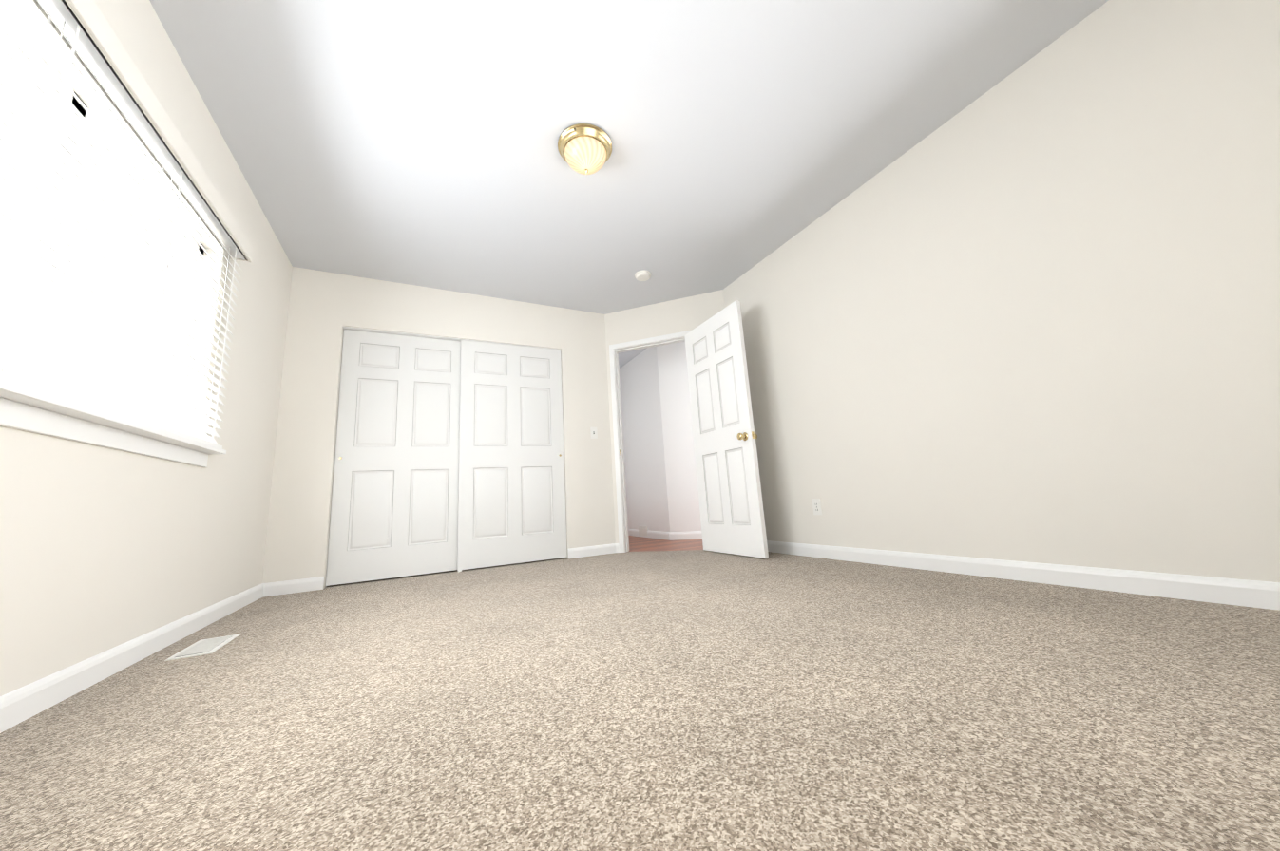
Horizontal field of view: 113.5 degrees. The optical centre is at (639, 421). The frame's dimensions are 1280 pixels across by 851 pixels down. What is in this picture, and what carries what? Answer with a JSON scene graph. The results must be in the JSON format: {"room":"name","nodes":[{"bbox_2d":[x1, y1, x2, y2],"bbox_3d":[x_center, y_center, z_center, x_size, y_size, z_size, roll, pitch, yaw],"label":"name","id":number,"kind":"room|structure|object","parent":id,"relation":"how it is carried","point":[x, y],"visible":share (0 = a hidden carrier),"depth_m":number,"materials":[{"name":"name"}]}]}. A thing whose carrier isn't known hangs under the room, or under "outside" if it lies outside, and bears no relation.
{"room":"empty bedroom","nodes":[
{"label":"empty bedroom","id":0,"kind":"room"},
{"bbox_2d":[0,0,292,696],"bbox_3d":[-1.936,-0.339,1.522,0.150,2.440,5.070,2,-12,-27],"label":"wall","id":1,"kind":"structure","parent":0,"point":[103,549],"depth_m":1.66,"materials":[{"name":"white paint"}]},
{"bbox_2d":[0,1,204,425],"bbox_3d":[-1.835,-0.564,1.280,0.050,1.020,1.770,2,-12,-27],"label":"window","id":2,"kind":"structure","parent":1,"relation":"in","point":[16,70],"depth_m":1.45,"materials":[{"name":"white"}]},
{"bbox_2d":[0,0,245,449],"bbox_3d":[-1.710,-0.574,1.351,0.071,1.079,1.920,2,-12,-27],"label":"window blinds","id":3,"kind":"object","parent":2,"relation":"attached to","point":[65,20],"visible":0.94,"depth_m":1.31,"materials":[{"name":"white plastic"}]},
{"bbox_2d":[0,379,226,467],"bbox_3d":[-1.715,0.000,1.224,0.143,0.089,1.980,2,-12,-27],"label":"window sill","id":4,"kind":"structure","parent":1,"relation":"attached to","point":[28,410],"depth_m":1.31,"materials":[{"name":"white wood"}]},
{"bbox_2d":[64,0,253,262],"bbox_3d":[-1.744,-1.108,1.451,0.086,0.090,1.960,2,-12,-27],"label":"window valance","id":5,"kind":"object","parent":1,"relation":"attached to","point":[93,22],"visible":0.73,"depth_m":1.47,"materials":[{"name":"white paint"}]},
{"bbox_2d":[262,267,615,589],"bbox_3d":[-1.458,0.038,3.716,2.700,2.440,0.120,2,-12,-27],"label":"wall","id":6,"kind":"structure","parent":0,"point":[324,307],"depth_m":3.47,"materials":[{"name":"white paint"}]},
{"bbox_2d":[325,329,460,586],"bbox_3d":[-1.941,0.240,3.446,0.915,1.982,0.038,2,-12,-27],"label":"closet door","id":7,"kind":"structure","parent":6,"relation":"in","point":[394,505],"depth_m":3.40,"materials":[{"name":"white wood"}]},
{"bbox_2d":[342,325,560,572],"bbox_3d":[-1.542,0.252,3.626,1.796,2.000,0.090,2,-12,-27],"label":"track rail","id":8,"kind":"object","parent":6,"relation":"attached to","point":[399,334],"visible":0.57,"depth_m":3.62,"materials":[{"name":"white metal"}]},
{"bbox_2d":[457,340,567,571],"bbox_3d":[-1.142,0.256,3.804,0.915,1.982,0.038,2,-12,-27],"label":"closet door","id":9,"kind":"structure","parent":6,"relation":"in","point":[511,501],"depth_m":3.77,"materials":[{"name":"white wood"}]},
{"bbox_2d":[590,427,597,439],"bbox_3d":[-0.452,0.114,4.137,0.070,0.115,0.014,2,-12,-27],"label":"light switch","id":10,"kind":"object","parent":6,"relation":"attached to","point":[594,432],"visible":1,"depth_m":4.14,"materials":[{"name":"white plastic"}]},
{"bbox_2d":[149,0,1108,368],"bbox_3d":[-0.083,-1.308,3.958,5.900,0.120,7.600,2,-12,-27],"label":"ceiling","id":11,"kind":"structure","parent":0,"point":[406,141],"depth_m":2.17,"materials":[{"name":"white paint"}]},
{"bbox_2d":[557,123,611,174],"bbox_3d":[-0.301,-1.449,2.326,0.300,0.172,0.300,2,-12,-27],"label":"ceiling light","id":12,"kind":"object","parent":11,"relation":"attached to","point":[584,148],"visible":1,"depth_m":2.26,"materials":[{"name":"gold metal"}]},
{"bbox_2d":[634,269,650,281],"bbox_3d":[0.026,-1.281,3.711,0.148,0.037,0.148,2,-12,-27],"label":"smoke detector","id":13,"kind":"object","parent":11,"relation":"attached to","point":[642,276],"visible":1,"depth_m":3.67,"materials":[{"name":"white plastic"}]},
{"bbox_2d":[0,550,1279,850],"bbox_3d":[-0.243,0.935,2.099,3.660,0.060,4.950,2,-12,-27],"label":"floor carpet","id":14,"kind":"object","parent":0,"point":[696,700],"visible":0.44,"depth_m":0.94,"materials":[{"name":"beige carpet"}]},
{"bbox_2d":[164,633,240,661],"bbox_3d":[-1.802,0.933,1.742,0.133,0.007,0.290,2,-12,-27],"label":"floor air vent","id":15,"kind":"object","parent":14,"relation":"on","point":[202,647],"visible":1,"depth_m":1.71,"materials":[{"name":"white plastic"}]},
{"bbox_2d":[619,341,701,532],"bbox_3d":[0.806,0.178,5.241,3.124,2.440,5.226,2,-12,-27],"label":"wall","id":16,"kind":"structure","parent":0,"point":[660,477],"depth_m":5.22,"materials":[{"name":"white paint"}]},
{"bbox_2d":[628,529,702,540],"bbox_3d":[1.107,1.408,5.511,1.938,0.088,4.314,2,-12,-27],"label":"baseboard","id":17,"kind":"structure","parent":16,"relation":"attached to","point":[677,536],"depth_m":4.91,"materials":[{"name":"white wood"}]},
{"bbox_2d":[604,289,725,543],"bbox_3d":[0.333,-0.004,4.096,1.300,2.440,0.120,-7,-11,17],"label":"wall","id":18,"kind":"structure","parent":0,"point":[671,316],"depth_m":4.23,"materials":[{"name":"white paint"}]},
{"bbox_2d":[609,329,692,553],"bbox_3d":[0.183,0.191,4.114,0.884,2.082,0.144,-7,-11,17],"label":"door frame","id":19,"kind":"structure","parent":18,"relation":"attached to","point":[615,350],"depth_m":4.21,"materials":[{"name":"white wood"}]},
{"bbox_2d":[684,300,768,558],"bbox_3d":[0.687,0.081,3.569,0.173,2.015,0.792,2,-12,-27],"label":"entry door","id":20,"kind":"structure","parent":18,"relation":"in","point":[730,497],"depth_m":3.49,"materials":[{"name":"white wood"}]},
{"bbox_2d":[629,535,703,552],"bbox_3d":[1.013,1.355,4.789,3.050,0.060,6.113,2,-12,-27],"label":"floor","id":21,"kind":"structure","parent":0,"point":[640,544],"depth_m":4.42,"materials":[{"name":"brown wood"}]},
{"bbox_2d":[723,0,1279,582],"bbox_3d":[1.679,-0.399,2.434,0.120,2.440,3.406,2,-12,-27],"label":"wall","id":22,"kind":"structure","parent":0,"point":[1027,312],"depth_m":1.88,"materials":[{"name":"white paint"}]},
{"bbox_2d":[0,540,1279,733],"bbox_3d":[-0.085,0.801,1.838,3.500,0.088,4.100,2,-12,-27],"label":"baseboard","id":23,"kind":"structure","parent":22,"relation":"attached to","point":[17,706],"depth_m":1.72,"materials":[{"name":"white wood"}]},
{"bbox_2d":[811,498,821,515],"bbox_3d":[1.276,0.620,3.029,0.008,0.115,0.070,2,-12,-27],"label":"electrical outlet","id":24,"kind":"object","parent":22,"relation":"attached to","point":[816,506],"visible":1,"depth_m":3.03,"materials":[{"name":"white plastic"}]}
]}

